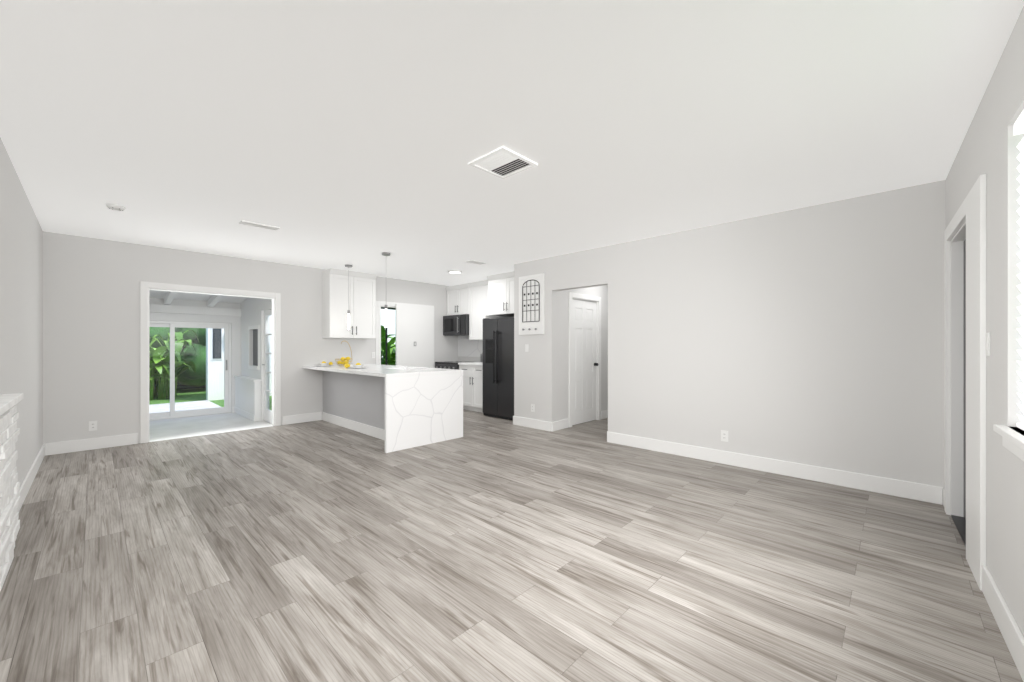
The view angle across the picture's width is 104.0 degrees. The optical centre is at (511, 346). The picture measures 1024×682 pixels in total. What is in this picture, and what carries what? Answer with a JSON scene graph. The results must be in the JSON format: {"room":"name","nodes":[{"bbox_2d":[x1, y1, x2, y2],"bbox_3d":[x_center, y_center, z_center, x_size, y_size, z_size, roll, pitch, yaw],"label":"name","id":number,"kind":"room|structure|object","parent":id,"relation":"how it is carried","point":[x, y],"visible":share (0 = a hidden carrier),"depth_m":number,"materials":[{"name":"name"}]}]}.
{"room":"empty living room","nodes":[
{"label":"empty living room","id":0,"kind":"room"},
{"bbox_2d":[0,137,42,485],"bbox_3d":[-2.677,0.020,1.907,7.980,2.700,0.120,0,0,44],"label":"wall","id":1,"kind":"structure","parent":0,"point":[21,300],"depth_m":3.28,"materials":[{"name":"white paint"}]},
{"bbox_2d":[17,443,48,511],"bbox_3d":[-4.306,1.200,3.567,3.090,0.140,0.020,0,0,44],"label":"baseboard","id":2,"kind":"structure","parent":1,"relation":"attached to","point":[44,451],"depth_m":3.71,"materials":[{"name":"white"}]},
{"bbox_2d":[149,298,240,411],"bbox_3d":[-6.681,0.135,6.675,0.120,2.330,3.620,0,0,44],"label":"wall","id":3,"kind":"structure","parent":0,"point":[235,321],"depth_m":7.70,"materials":[{"name":"white paint"}]},
{"bbox_2d":[149,320,230,420],"bbox_3d":[-6.143,0.425,7.234,0.102,1.746,1.766,0,0,44],"label":"sliding glass door","id":4,"kind":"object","parent":3,"relation":"attached to","point":[173,325],"visible":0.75,"depth_m":7.40,"materials":[{"name":"white"}]},
{"bbox_2d":[149,290,247,302],"bbox_3d":[-5.908,-1.020,5.935,2.260,0.380,3.860,0,0,44],"label":"ceiling","id":5,"kind":"structure","parent":0,"point":[189,296],"depth_m":7.19,"materials":[{"name":"white paint"}]},
{"bbox_2d":[149,291,240,315],"bbox_3d":[-5.872,-0.860,5.886,2.140,0.540,3.640,0,0,44],"label":"rafters","id":6,"kind":"object","parent":5,"relation":"attached to","point":[169,297],"visible":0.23,"depth_m":7.27,"materials":[{"name":"white wood"}]},
{"bbox_2d":[43,231,457,443],"bbox_3d":[-3.326,0.020,6.908,0.120,2.700,6.200,0,0,44],"label":"wall","id":7,"kind":"structure","parent":0,"point":[91,329],"depth_m":5.14,"materials":[{"name":"white paint"}]},
{"bbox_2d":[89,421,96,430],"bbox_3d":[-5.148,0.980,4.915,0.007,0.116,0.070,0,0,44],"label":"outlet","id":8,"kind":"object","parent":7,"relation":"attached to","point":[92,425],"visible":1,"depth_m":4.91,"materials":[{"name":"white plastic"}]},
{"bbox_2d":[49,433,137,454],"bbox_3d":[-5.135,1.200,4.923,0.016,0.140,0.770,0,0,44],"label":"baseboard","id":9,"kind":"structure","parent":7,"relation":"attached to","point":[126,439],"depth_m":4.90,"materials":[{"name":"white"}]},
{"bbox_2d":[140,281,280,443],"bbox_3d":[-4.322,0.228,5.855,0.140,2.145,1.650,0,0,44],"label":"door frame","id":10,"kind":"structure","parent":7,"relation":"attached to","point":[145,287],"depth_m":5.62,"materials":[{"name":"white wood"}]},
{"bbox_2d":[282,412,321,424],"bbox_3d":[-3.480,1.200,6.649,0.016,0.140,0.612,0,0,44],"label":"baseboard","id":11,"kind":"structure","parent":7,"relation":"attached to","point":[292,419],"depth_m":6.63,"materials":[{"name":"white wood"}]},
{"bbox_2d":[322,268,376,338],"bbox_3d":[-2.850,-0.718,7.048,0.365,1.155,0.820,0,0,44],"label":"upper cabinet","id":12,"kind":"object","parent":7,"relation":"attached to","point":[353,292],"visible":1,"depth_m":6.88,"materials":[{"name":"white wood"}]},
{"bbox_2d":[376,301,395,363],"bbox_3d":[-2.299,0.205,7.966,0.138,2.130,0.950,0,0,44],"label":"door frame","id":13,"kind":"structure","parent":7,"relation":"attached to","point":[379,304],"depth_m":7.63,"materials":[{"name":"white wood"}]},
{"bbox_2d":[381,307,395,364],"bbox_3d":[-2.292,0.255,8.023,0.030,2.030,0.810,0,0,44],"label":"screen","id":14,"kind":"object","parent":7,"relation":"attached to","point":[386,337],"visible":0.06,"depth_m":7.84,"materials":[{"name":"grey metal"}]},
{"bbox_2d":[393,302,433,367],"bbox_3d":[-1.990,0.190,8.170,0.058,2.100,0.970,0,0,44],"label":"door","id":15,"kind":"structure","parent":7,"relation":"in","point":[414,335],"depth_m":8.14,"materials":[{"name":"white wood"}]},
{"bbox_2d":[241,297,271,378],"bbox_3d":[-4.614,0.035,7.284,2.260,2.530,0.120,0,0,44],"label":"wall","id":16,"kind":"structure","parent":0,"point":[251,308],"depth_m":7.49,"materials":[{"name":"white paint"}]},
{"bbox_2d":[248,325,259,369],"bbox_3d":[-4.676,0.025,7.285,0.690,0.790,0.085,0,0,44],"label":"window","id":17,"kind":"structure","parent":16,"relation":"in","point":[256,347],"depth_m":7.34,"materials":[{"name":"white"}]},
{"bbox_2d":[261,308,271,422],"bbox_3d":[-4.083,0.335,6.769,0.636,1.926,0.130,0,0,44],"label":"door","id":18,"kind":"structure","parent":16,"relation":"in","point":[266,413],"depth_m":6.93,"materials":[{"name":"white wood"}]},
{"bbox_2d":[458,356,479,361],"bbox_3d":[-0.219,0.020,8.140,2.660,2.700,0.120,0,0,44],"label":"wall","id":19,"kind":"structure","parent":0,"point":[463,358],"depth_m":8.75,"materials":[{"name":"white paint"}]},
{"bbox_2d":[445,284,464,314],"bbox_3d":[-1.053,-0.978,8.633,0.757,0.634,0.316,0,0,44],"label":"upper cabinet","id":20,"kind":"object","parent":19,"relation":"attached to","point":[455,294],"depth_m":8.54,"materials":[{"name":"white wood"}]},
{"bbox_2d":[443,314,468,335],"bbox_3d":[-1.104,-0.442,8.579,0.748,0.431,0.465,0,0,44],"label":"microwave","id":21,"kind":"object","parent":20,"relation":"attached to","point":[455,325],"visible":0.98,"depth_m":8.40,"materials":[{"name":"black metal"}]},
{"bbox_2d":[458,336,482,356],"bbox_3d":[-0.626,-0.215,8.446,1.642,0.890,0.002,0,0,44],"label":"backsplash","id":22,"kind":"structure","parent":19,"relation":"attached to","point":[467,347],"depth_m":8.73,"materials":[{"name":"tile"}]},
{"bbox_2d":[465,280,496,338],"bbox_3d":[-0.485,-0.712,8.088,0.942,1.165,0.316,0,0,44],"label":"upper cabinet","id":23,"kind":"object","parent":19,"relation":"attached to","point":[474,292],"depth_m":8.10,"materials":[{"name":"white wood"}]},
{"bbox_2d":[485,271,513,317],"bbox_3d":[0.114,-0.932,7.306,0.960,0.724,0.616,0,0,44],"label":"upper cabinet","id":24,"kind":"object","parent":19,"relation":"attached to","point":[492,297],"depth_m":7.22,"materials":[{"name":"white wood"}]},
{"bbox_2d":[0,409,1022,681],"bbox_3d":[-1.444,1.335,4.826,10.240,0.130,8.440,0,0,44],"label":"floor","id":25,"kind":"structure","parent":0,"point":[488,549],"depth_m":2.28,"materials":[{"name":"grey wood"}]},
{"bbox_2d":[0,393,23,590],"bbox_3d":[-2.180,0.784,1.585,2.718,0.969,0.098,0,0,44],"label":"stone ledge","id":26,"kind":"object","parent":25,"relation":"on","point":[9,493],"visible":1,"depth_m":2.25,"materials":[{"name":"white stone"}]},
{"bbox_2d":[234,375,260,421],"bbox_3d":[-4.910,0.940,7.401,1.428,0.719,0.118,0,0,44],"label":"wall panel","id":27,"kind":"object","parent":25,"relation":"on","point":[247,397],"visible":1,"depth_m":7.16,"materials":[{"name":"white paint"}]},
{"bbox_2d":[327,368,338,423],"bbox_3d":[-2.744,0.820,6.982,0.611,0.900,0.612,0,0,44],"label":"base cabinet","id":28,"kind":"object","parent":25,"relation":"on","point":[332,373],"depth_m":6.57,"materials":[{"name":"grey paint"}]},
{"bbox_2d":[339,368,374,431],"bbox_3d":[-2.179,0.820,6.440,1.203,0.900,0.612,0,0,44],"label":"base cabinet","id":29,"kind":"object","parent":25,"relation":"on","point":[354,384],"depth_m":5.97,"materials":[{"name":"grey paint"}]},
{"bbox_2d":[314,361,332,365],"bbox_3d":[-3.086,0.289,6.595,0.284,0.080,0.324,0,0,44],"label":"place setting","id":30,"kind":"object","parent":29,"relation":"on","point":[323,363],"visible":0.98,"depth_m":6.55,"materials":[{"name":"white ceramic"}]},
{"bbox_2d":[344,363,366,368],"bbox_3d":[-2.298,0.289,5.949,0.312,0.080,0.285,0,0,44],"label":"place setting","id":31,"kind":"object","parent":29,"relation":"on","point":[358,366],"visible":1,"depth_m":5.92,"materials":[{"name":"white ceramic"}]},
{"bbox_2d":[339,364,394,367],"bbox_3d":[-2.370,0.350,6.726,1.506,0.040,0.420,0,0,44],"label":"countertop","id":32,"kind":"structure","parent":29,"relation":"on","point":[351,365],"depth_m":6.48,"materials":[{"name":"white stone"}]},
{"bbox_2d":[335,341,352,365],"bbox_3d":[-2.782,0.119,6.623,0.277,0.417,0.278,0,0,44],"label":"fruit basket","id":33,"kind":"object","parent":32,"relation":"on","point":[343,361],"visible":0.9,"depth_m":6.60,"materials":[{"name":"yellow food"}]},
{"bbox_2d":[371,368,454,447],"bbox_3d":[-1.419,0.820,5.711,1.150,0.900,0.612,0,0,44],"label":"base cabinet","id":34,"kind":"object","parent":25,"relation":"on","point":[396,408],"depth_m":5.15,"materials":[{"name":"white stone"}]},
{"bbox_2d":[435,361,473,368],"bbox_3d":[-1.157,0.800,8.455,0.758,0.939,0.717,0,0,44],"label":"range","id":35,"kind":"object","parent":25,"relation":"on","point":[449,364],"visible":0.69,"depth_m":8.25,"materials":[{"name":"black metal"}]},
{"bbox_2d":[458,362,482,412],"bbox_3d":[-0.561,0.750,7.928,0.830,1.040,0.654,0,0,44],"label":"base cabinet","id":36,"kind":"object","parent":25,"relation":"on","point":[472,386],"visible":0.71,"depth_m":7.72,"materials":[{"name":"white wood"}]},
{"bbox_2d":[483,317,513,419],"bbox_3d":[0.038,0.384,7.218,0.910,1.772,0.836,0,0,44],"label":"fridge","id":37,"kind":"object","parent":25,"relation":"on","point":[498,367],"visible":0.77,"depth_m":6.98,"materials":[{"name":"black metal"}]},
{"bbox_2d":[0,0,1023,285],"bbox_3d":[-0.213,-1.380,4.477,7.980,0.100,7.240,0,0,44],"label":"ceiling","id":38,"kind":"structure","parent":0,"point":[342,134],"depth_m":2.32,"materials":[{"name":"white paint"}]},
{"bbox_2d":[106,204,125,210],"bbox_3d":[-3.759,-1.312,3.798,0.136,0.036,0.136,0,0,44],"label":"smoke detector","id":39,"kind":"object","parent":38,"relation":"attached to","point":[116,207],"visible":1,"depth_m":3.77,"materials":[{"name":"white plastic"}]},
{"bbox_2d":[239,220,279,230],"bbox_3d":[-2.771,-1.323,4.395,0.130,0.012,0.360,0,0,44],"label":"ceiling vent","id":40,"kind":"object","parent":38,"relation":"in","point":[253,224],"visible":1,"depth_m":4.37,"materials":[{"name":"white plastic"}]},
{"bbox_2d":[345,265,352,329],"bbox_3d":[-2.682,-0.793,6.568,0.120,1.070,0.120,0,0,44],"label":"pendant light","id":41,"kind":"object","parent":38,"relation":"hanging from","point":[348,311],"visible":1,"depth_m":6.55,"materials":[{"name":"silver metal"}]},
{"bbox_2d":[382,252,389,327],"bbox_3d":[-1.802,-0.793,5.724,0.120,1.070,0.120,0,0,44],"label":"pendant light","id":42,"kind":"object","parent":38,"relation":"hanging from","point":[385,254],"visible":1,"depth_m":5.71,"materials":[{"name":"silver metal"}]},
{"bbox_2d":[448,270,461,273],"bbox_3d":[-1.018,-1.319,7.119,0.260,0.022,0.260,0,0,44],"label":"recessed light","id":43,"kind":"object","parent":38,"relation":"in","point":[454,271],"visible":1,"depth_m":7.05,"materials":[{"name":"white plastic"}]},
{"bbox_2d":[465,260,486,264],"bbox_3d":[-0.570,-1.323,6.329,0.150,0.012,0.320,0,0,44],"label":"ceiling vent","id":44,"kind":"object","parent":38,"relation":"in","point":[475,262],"visible":1,"depth_m":6.31,"materials":[{"name":"white plastic"}]},
{"bbox_2d":[468,146,537,178],"bbox_3d":[-0.067,-1.323,2.910,0.360,0.012,0.360,0,0,44],"label":"ceiling vent","id":45,"kind":"object","parent":38,"relation":"in","point":[502,162],"visible":0.98,"depth_m":2.89,"materials":[{"name":"white plastic"}]},
{"bbox_2d":[557,285,607,420],"bbox_3d":[1.240,0.020,6.714,0.120,2.700,1.760,0,0,44],"label":"wall","id":46,"kind":"structure","parent":0,"point":[563,352],"depth_m":6.24,"materials":[{"name":"white paint"}]},
{"bbox_2d":[553,419,568,430],"bbox_3d":[0.741,1.200,6.098,0.020,0.140,0.400,0,0,44],"label":"baseboard","id":47,"kind":"structure","parent":46,"relation":"attached to","point":[561,424],"depth_m":6.08,"materials":[{"name":"white wood"}]},
{"bbox_2d":[569,292,600,426],"bbox_3d":[1.171,0.212,6.628,0.140,2.115,0.930,0,0,44],"label":"door frame","id":48,"kind":"structure","parent":46,"relation":"attached to","point":[584,297],"depth_m":6.87,"materials":[{"name":"white wood"}]},
{"bbox_2d":[572,299,598,424],"bbox_3d":[1.204,0.256,6.595,0.112,2.012,0.748,0,0,44],"label":"door","id":49,"kind":"structure","parent":46,"relation":"in","point":[584,364],"depth_m":6.59,"materials":[{"name":"white wood"}]},
{"bbox_2d":[601,410,607,418],"bbox_3d":[1.714,1.200,7.104,0.024,0.140,0.460,0,0,44],"label":"baseboard","id":50,"kind":"structure","parent":46,"relation":"attached to","point":[604,414],"depth_m":7.00,"materials":[{"name":"white wood"}]},
{"bbox_2d":[514,180,945,487],"bbox_3d":[1.791,0.020,4.883,4.750,2.700,0.120,0,0,44],"label":"wall","id":51,"kind":"structure","parent":0,"point":[813,335],"depth_m":3.95,"materials":[{"name":"white paint"}]},
{"bbox_2d":[525,344,528,351],"bbox_3d":[0.234,0.030,6.286,0.070,0.116,0.009,0,0,44],"label":"light switch","id":52,"kind":"object","parent":51,"relation":"attached to","point":[526,347],"visible":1,"depth_m":6.28,"materials":[{"name":"white plastic"}]},
{"bbox_2d":[519,273,544,334],"bbox_3d":[0.282,-0.640,6.192,0.510,0.920,0.078,0,0,44],"label":"art panel","id":53,"kind":"object","parent":51,"relation":"attached to","point":[531,304],"visible":0.98,"depth_m":6.19,"materials":[{"name":"white"}]},
{"bbox_2d":[531,404,534,411],"bbox_3d":[0.321,0.960,6.204,0.070,0.116,0.007,0,0,44],"label":"outlet","id":54,"kind":"object","parent":51,"relation":"attached to","point":[532,407],"visible":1,"depth_m":6.20,"materials":[{"name":"white plastic"}]},
{"bbox_2d":[513,416,552,431],"bbox_3d":[0.309,1.200,6.213,0.802,0.140,0.020,0,0,44],"label":"baseboard","id":55,"kind":"structure","parent":51,"relation":"attached to","point":[521,421],"depth_m":6.18,"materials":[{"name":"white wood"}]},
{"bbox_2d":[721,430,727,441],"bbox_3d":[2.292,0.970,4.314,0.070,0.116,0.007,0,0,44],"label":"outlet","id":56,"kind":"object","parent":51,"relation":"attached to","point":[724,435],"visible":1,"depth_m":4.31,"materials":[{"name":"white plastic"}]},
{"bbox_2d":[607,431,942,504],"bbox_3d":[2.351,1.200,4.255,3.040,0.140,0.020,0,0,44],"label":"baseboard","id":57,"kind":"structure","parent":51,"relation":"attached to","point":[910,490],"depth_m":3.87,"materials":[{"name":"white"}]},
{"bbox_2d":[946,6,1023,635],"bbox_3d":[1.739,0.020,1.183,0.304,2.700,5.541,0,0,44],"label":"wall","id":58,"kind":"structure","parent":0,"point":[988,146],"depth_m":1.81,"materials":[{"name":"white paint"}]},
{"bbox_2d":[964,239,965,519],"bbox_3d":[3.055,0.243,2.650,0.114,2.030,0.807,0,0,44],"label":"front door","id":59,"kind":"structure","parent":58,"relation":"in","point":[965,379],"depth_m":2.88,"materials":[{"name":"grey paint"}]},
{"bbox_2d":[944,174,985,590],"bbox_3d":[2.933,0.190,2.541,0.173,2.160,1.360,0,0,44],"label":"door frame","id":60,"kind":"structure","parent":58,"relation":"attached to","point":[971,211],"depth_m":2.32,"materials":[{"name":"white wood"}]},
{"bbox_2d":[943,488,1023,681],"bbox_3d":[1.659,1.200,1.196,0.193,0.140,5.350,0,0,44],"label":"baseboard","id":61,"kind":"structure","parent":58,"relation":"attached to","point":[1012,634],"depth_m":1.72,"materials":[{"name":"white"}]},
{"bbox_2d":[986,332,989,355],"bbox_3d":[2.405,-0.010,2.023,0.010,0.116,0.070,0,0,44],"label":"light switch","id":62,"kind":"object","parent":58,"relation":"attached to","point":[987,344],"visible":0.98,"depth_m":2.00,"materials":[{"name":"white plastic"}]},
{"bbox_2d":[993,424,1023,460],"bbox_3d":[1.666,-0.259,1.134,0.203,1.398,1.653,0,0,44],"label":"window sill","id":63,"kind":"structure","parent":58,"relation":"in","point":[1012,441],"depth_m":1.62,"materials":[{"name":"white"}]},
{"bbox_2d":[1014,109,1023,430],"bbox_3d":[1.663,-0.304,1.137,0.092,1.303,1.554,0,0,44],"label":"window blinds","id":64,"kind":"object","parent":58,"relation":"attached to","point":[1019,126],"visible":1,"depth_m":1.69,"materials":[{"name":"white plastic"}]},
{"label":"outside","id":65,"kind":"structure","parent":0,"visible":0},
{"bbox_2d":[149,388,271,409],"bbox_3d":[-3.748,1.451,5.789,38.000,0.118,36.000,0,0,44],"label":"lawn","id":66,"kind":"structure","parent":65,"point":[191,393],"depth_m":10.63,"materials":[{"name":"green plant"}]},
{"bbox_2d":[149,327,169,400],"label":"garden plants","id":67,"kind":"object","parent":66,"relation":"on","point":[159,367],"depth_m":10.49,"materials":[{"name":"green plant"}]},
{"bbox_2d":[155,381,205,390],"bbox_3d":[-10.848,0.380,12.660,0.160,2.020,22.090,0,0,44],"label":"fence","id":68,"kind":"object","parent":66,"relation":"on","point":[180,386],"depth_m":12.95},
{"bbox_2d":[149,400,220,412],"bbox_3d":[-8.559,1.365,6.834,2.809,0.050,5.850,0,0,44],"label":"patio","id":69,"kind":"structure","parent":66,"relation":"on","point":[181,406],"depth_m":8.88,"materials":[{"name":"concrete"}]},
{"bbox_2d":[175,328,205,397],"label":"garden plants","id":70,"kind":"object","parent":66,"relation":"on","point":[191,362],"depth_m":11.87,"materials":[{"name":"green plant"}]},
{"bbox_2d":[206,309,395,400],"bbox_3d":[-4.782,-0.470,13.293,0.400,3.720,8.600,0,0,44],"label":"wall","id":71,"kind":"structure","parent":66,"relation":"on","point":[212,394],"depth_m":10.32,"materials":[{"name":"paint"}]},
{"bbox_2d":[381,325,395,364],"label":"garden plants","id":72,"kind":"object","parent":66,"relation":"on","point":[391,356],"depth_m":9.59,"materials":[{"name":"green plant"}]}
]}

